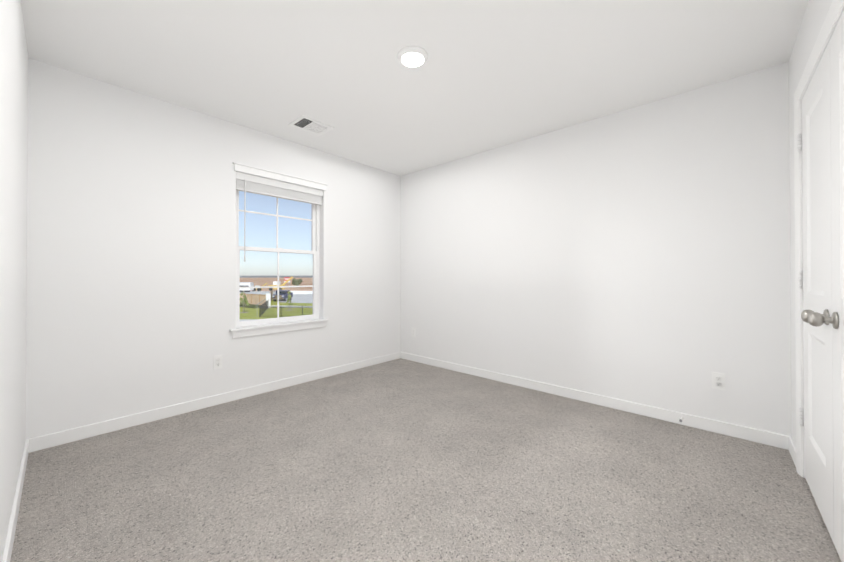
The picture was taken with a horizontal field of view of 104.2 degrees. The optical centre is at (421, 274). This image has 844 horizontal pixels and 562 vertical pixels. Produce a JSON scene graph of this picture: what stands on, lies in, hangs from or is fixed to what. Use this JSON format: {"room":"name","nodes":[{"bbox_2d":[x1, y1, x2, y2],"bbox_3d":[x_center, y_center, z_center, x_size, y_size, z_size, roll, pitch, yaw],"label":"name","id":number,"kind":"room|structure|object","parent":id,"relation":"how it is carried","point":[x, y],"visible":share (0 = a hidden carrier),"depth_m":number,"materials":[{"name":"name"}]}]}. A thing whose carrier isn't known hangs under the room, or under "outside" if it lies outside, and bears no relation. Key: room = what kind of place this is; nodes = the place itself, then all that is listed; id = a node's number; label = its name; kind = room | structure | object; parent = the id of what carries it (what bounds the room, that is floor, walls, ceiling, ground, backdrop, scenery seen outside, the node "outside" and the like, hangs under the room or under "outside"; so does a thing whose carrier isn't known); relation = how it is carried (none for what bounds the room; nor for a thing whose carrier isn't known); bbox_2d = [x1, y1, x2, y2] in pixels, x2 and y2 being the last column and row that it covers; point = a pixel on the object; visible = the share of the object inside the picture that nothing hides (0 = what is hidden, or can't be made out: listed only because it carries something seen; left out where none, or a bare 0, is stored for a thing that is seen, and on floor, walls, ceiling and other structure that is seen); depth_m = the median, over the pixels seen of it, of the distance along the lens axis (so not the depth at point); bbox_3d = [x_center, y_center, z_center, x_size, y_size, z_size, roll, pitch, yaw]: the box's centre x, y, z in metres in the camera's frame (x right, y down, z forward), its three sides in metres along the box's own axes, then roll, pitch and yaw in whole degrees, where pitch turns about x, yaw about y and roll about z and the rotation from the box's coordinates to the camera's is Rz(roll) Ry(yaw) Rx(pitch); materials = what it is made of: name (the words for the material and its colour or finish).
{"room":"empty bedroom","nodes":[
{"label":"empty bedroom","id":0,"kind":"room"},
{"bbox_2d":[0,0,27,561],"bbox_3d":[-0.798,-0.135,0.446,4.550,2.440,0.150,0,0,42],"label":"wall","id":1,"kind":"structure","parent":0,"point":[13,158],"depth_m":1.39,"materials":[{"name":"white paint"}]},
{"bbox_2d":[1,440,28,561],"bbox_3d":[-1.129,1.046,0.846,3.487,0.085,0.013,0,0,42],"label":"baseboard","id":2,"kind":"structure","parent":1,"relation":"attached to","point":[8,547],"depth_m":1.43,"materials":[{"name":"white paint"}]},
{"bbox_2d":[26,58,400,438],"bbox_3d":[-1.417,-0.117,3.268,0.150,2.440,3.510,0,0,42],"label":"wall","id":3,"kind":"structure","parent":0,"point":[131,252],"depth_m":2.50,"materials":[{"name":"white paint"}]},
{"bbox_2d":[25,352,400,452],"bbox_3d":[-1.356,1.060,3.206,0.013,0.085,3.210,0,0,42],"label":"baseboard","id":4,"kind":"structure","parent":3,"relation":"attached to","point":[69,436],"depth_m":2.59,"materials":[{"name":"white paint"}]},
{"bbox_2d":[213,355,222,369],"bbox_3d":[-1.734,0.740,2.792,0.009,0.116,0.070,0,0,42],"label":"outlet","id":5,"kind":"object","parent":3,"relation":"attached to","point":[217,361],"visible":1,"depth_m":2.79,"materials":[{"name":"white plastic"}]},
{"bbox_2d":[235,190,319,326],"bbox_3d":[-1.441,-0.222,3.304,0.063,1.390,0.870,0,0,42],"label":"window unit","id":6,"kind":"structure","parent":3,"relation":"in","point":[314,241],"depth_m":3.30,"materials":[{"name":"white plastic"}]},
{"bbox_2d":[236,172,322,261],"bbox_3d":[-1.377,-0.516,3.247,0.072,0.798,0.862,0,0,42],"label":"window blind","id":7,"kind":"object","parent":6,"relation":"attached to","point":[245,183],"visible":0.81,"depth_m":3.17,"materials":[{"name":"white plastic"}]},
{"bbox_2d":[229,319,328,331],"bbox_3d":[-1.373,0.483,3.238,0.120,0.020,0.970,0,0,42],"label":"window sill","id":8,"kind":"structure","parent":3,"relation":"attached to","point":[241,328],"depth_m":3.14,"materials":[{"name":"white paint"}]},
{"bbox_2d":[232,321,326,337],"bbox_3d":[-1.348,0.524,3.215,0.016,0.062,0.930,0,0,42],"label":"apron","id":9,"kind":"object","parent":3,"relation":"attached to","point":[254,332],"visible":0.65,"depth_m":3.16,"materials":[{"name":"white paint"}]},
{"bbox_2d":[232,162,326,190],"bbox_3d":[-1.345,-0.953,3.221,0.026,0.072,0.930,0,0,42],"label":"trim header","id":10,"kind":"object","parent":3,"relation":"attached to","point":[253,170],"visible":0.98,"depth_m":3.16,"materials":[{"name":"white paint"}]},
{"bbox_2d":[21,0,808,175],"bbox_3d":[0.272,-1.396,1.751,4.700,0.100,3.510,0,0,42],"label":"ceiling","id":11,"kind":"structure","parent":0,"point":[490,75],"depth_m":2.04,"materials":[{"name":"white paint"}]},
{"bbox_2d":[289,115,333,135],"bbox_3d":[-0.990,-1.332,2.950,0.250,0.014,0.310,0,0,42],"label":"ceiling vent","id":12,"kind":"object","parent":11,"relation":"in","point":[310,125],"visible":1,"depth_m":2.94,"materials":[{"name":"white metal"}]},
{"bbox_2d":[397,46,427,67],"bbox_3d":[-0.057,-1.331,2.021,0.188,0.027,0.188,0,0,42],"label":"recessed light","id":13,"kind":"object","parent":11,"relation":"in","point":[412,56],"visible":1,"depth_m":1.99,"materials":[{"name":"white"}]},
{"bbox_2d":[10,358,840,561],"bbox_3d":[0.272,1.144,1.735,4.700,0.100,3.510,0,0,42],"label":"floor","id":14,"kind":"structure","parent":0,"point":[400,460],"depth_m":1.71,"materials":[{"name":"carpet"}]},
{"bbox_2d":[401,62,790,435],"bbox_3d":[1.063,-0.117,3.292,3.500,2.440,0.150,0,0,42],"label":"wall","id":15,"kind":"structure","parent":0,"point":[640,254],"depth_m":2.64,"materials":[{"name":"white paint"}]},
{"bbox_2d":[401,352,790,449],"bbox_3d":[1.014,1.060,3.219,3.487,0.085,0.013,0,0,42],"label":"baseboard","id":16,"kind":"structure","parent":15,"relation":"attached to","point":[750,434],"depth_m":2.63,"materials":[{"name":"white paint"}]},
{"bbox_2d":[712,372,724,390],"bbox_3d":[2.058,0.737,2.281,0.070,0.116,0.009,0,0,42],"label":"outlet","id":17,"kind":"object","parent":15,"relation":"attached to","point":[718,380],"visible":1,"depth_m":2.28,"materials":[{"name":"white plastic"}]},
{"bbox_2d":[789,0,832,445],"bbox_3d":[1.343,-0.132,0.877,0.150,2.440,3.360,0,0,42],"label":"wall","id":18,"kind":"structure","parent":0,"point":[815,15],"depth_m":1.94,"materials":[{"name":"white paint"}]},
{"bbox_2d":[789,437,795,465],"bbox_3d":[2.197,1.052,1.938,0.013,0.085,0.304,0,0,42],"label":"baseboard","id":19,"kind":"structure","parent":18,"relation":"attached to","point":[792,448],"depth_m":1.95,"materials":[{"name":"white paint"}]},
{"bbox_2d":[797,41,833,542],"bbox_3d":[1.842,0.065,1.565,0.108,2.028,0.618,0,0,42],"label":"closet door","id":20,"kind":"structure","parent":18,"relation":"in","point":[817,288],"depth_m":1.53,"materials":[{"name":"white paint"}]},
{"bbox_2d":[794,0,843,477],"bbox_3d":[1.695,0.037,1.279,0.167,2.108,1.356,0,0,42],"label":"door frame","id":21,"kind":"structure","parent":18,"relation":"attached to","point":[835,9],"depth_m":1.79,"materials":[{"name":"white paint"}]},
{"bbox_2d":[808,11,843,561],"bbox_3d":[1.426,0.062,1.103,0.108,2.028,0.618,0,0,42],"label":"closet door","id":22,"kind":"structure","parent":18,"relation":"in","point":[835,320],"depth_m":1.25,"materials":[{"name":"white paint"}]},
{"label":"outside","id":23,"kind":"structure","parent":0,"visible":0},
{"bbox_2d":[240,291,275,294],"bbox_3d":[-45.224,4.928,92.802,49.369,0.001,29.286,0,0,42],"label":"road","id":24,"kind":"structure","parent":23,"point":[259,292],"depth_m":92.60,"materials":[{"name":"grey concrete"}]},
{"bbox_2d":[240,278,312,290],"bbox_3d":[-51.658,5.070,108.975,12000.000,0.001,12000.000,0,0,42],"label":"field","id":25,"kind":"structure","parent":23,"point":[263,281],"depth_m":266.38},
{"bbox_2d":[240,282,253,291],"bbox_3d":[-51.109,3.516,94.106,4.600,2.920,2.420,0,0,-7],"label":"trailer","id":26,"kind":"object","parent":25,"relation":"on","point":[243,284],"depth_m":93.18,"materials":[{"name":"white metal"}]},
{"bbox_2d":[252,283,266,290],"bbox_3d":[-49.796,3.668,100.942,4.396,2.703,1.400,0,0,-1],"label":"machine","id":27,"kind":"object","parent":25,"relation":"on","point":[258,289],"depth_m":100.34,"materials":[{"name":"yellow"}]},
{"bbox_2d":[240,276,312,277],"bbox_3d":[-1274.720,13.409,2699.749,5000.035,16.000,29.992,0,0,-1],"label":"tree","id":28,"kind":"object","parent":25,"relation":"on","point":[276,276],"depth_m":2686.26,"materials":[{"name":"grey"}]},
{"bbox_2d":[269,277,292,290],"bbox_3d":[-44.557,2.742,104.101,7.217,4.595,2.240,0,0,-1],"label":"machine","id":29,"kind":"object","parent":25,"relation":"on","point":[283,284],"depth_m":103.33,"materials":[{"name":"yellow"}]},
{"bbox_2d":[272,290,292,300],"bbox_3d":[-25.903,3.808,61.169,2.167,1.920,5.460,0,0,-6],"label":"truck","id":30,"kind":"object","parent":25,"relation":"on","point":[283,292],"depth_m":59.94,"materials":[{"name":"blue paint"}]},
{"bbox_2d":[292,278,301,285],"bbox_3d":[-51.738,3.306,136.956,4.523,3.881,3.941,0,0,42],"label":"tree","id":31,"kind":"object","parent":25,"relation":"on","point":[294,280],"depth_m":136.07,"materials":[{"name":"green plant"}]},
{"bbox_2d":[290,290,312,294],"bbox_3d":[-28.616,4.342,80.802,10.939,1.100,0.160,0,0,4],"label":"fence","id":32,"kind":"object","parent":25,"relation":"on","point":[303,292],"depth_m":80.80,"materials":[{"name":"white"}]},
{"bbox_2d":[240,299,312,318],"bbox_3d":[-30.508,4.753,61.845,83.927,0.001,36.959,0,0,42],"label":"lawn","id":33,"kind":"structure","parent":23,"point":[249,314],"depth_m":41.65,"materials":[{"name":"green plant"}]},
{"bbox_2d":[240,304,260,308],"bbox_3d":[-30.801,4.534,51.781,19.757,0.350,1.400,0,0,35],"label":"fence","id":34,"kind":"object","parent":33,"relation":"on","point":[251,306],"depth_m":46.63,"materials":[{"name":"green plant"}]},
{"bbox_2d":[240,290,272,305],"bbox_3d":[-28.007,3.702,58.523,26.283,2.100,14.478,0,0,42],"label":"fence","id":35,"kind":"object","parent":33,"relation":"on","point":[260,297],"depth_m":48.16,"materials":[{"name":"brown wood"}]},
{"bbox_2d":[257,299,312,316],"bbox_3d":[-17.722,3.923,38.852,14.610,1.410,5.162,0,0,42],"label":"iron fence","id":36,"kind":"object","parent":33,"relation":"on","point":[265,306],"depth_m":35.69,"materials":[{"name":"black metal"}]},
{"bbox_2d":[279,294,312,302],"bbox_3d":[-26.164,4.781,70.363,37.021,0.001,18.492,0,0,42],"label":"road","id":37,"kind":"structure","parent":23,"point":[296,297],"depth_m":65.08,"materials":[{"name":"grey concrete"}]},
{"bbox_3d":[-21.896,4.597,40.292,1.100,0.030,1.100,0,0,42],"label":"mulch","id":38,"kind":"object","parent":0,"visible":0},
{"bbox_2d":[240,291,249,311],"bbox_3d":[-21.898,3.287,40.392,1.092,2.700,1.105,0,0,42],"label":"tree","id":39,"kind":"object","parent":38,"relation":"on","point":[242,302],"depth_m":40.27,"materials":[{"name":"green plant"}]},
{"bbox_3d":[-17.498,4.616,43.267,1.100,0.030,1.100,0,0,42],"label":"mulch","id":40,"kind":"object","parent":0,"visible":0},
{"bbox_2d":[286,292,292,309],"bbox_3d":[-17.490,3.378,43.234,0.985,2.554,0.911,0,0,42],"label":"tree","id":41,"kind":"object","parent":40,"relation":"on","point":[289,297],"depth_m":43.01,"materials":[{"name":"green plant"}]}
]}

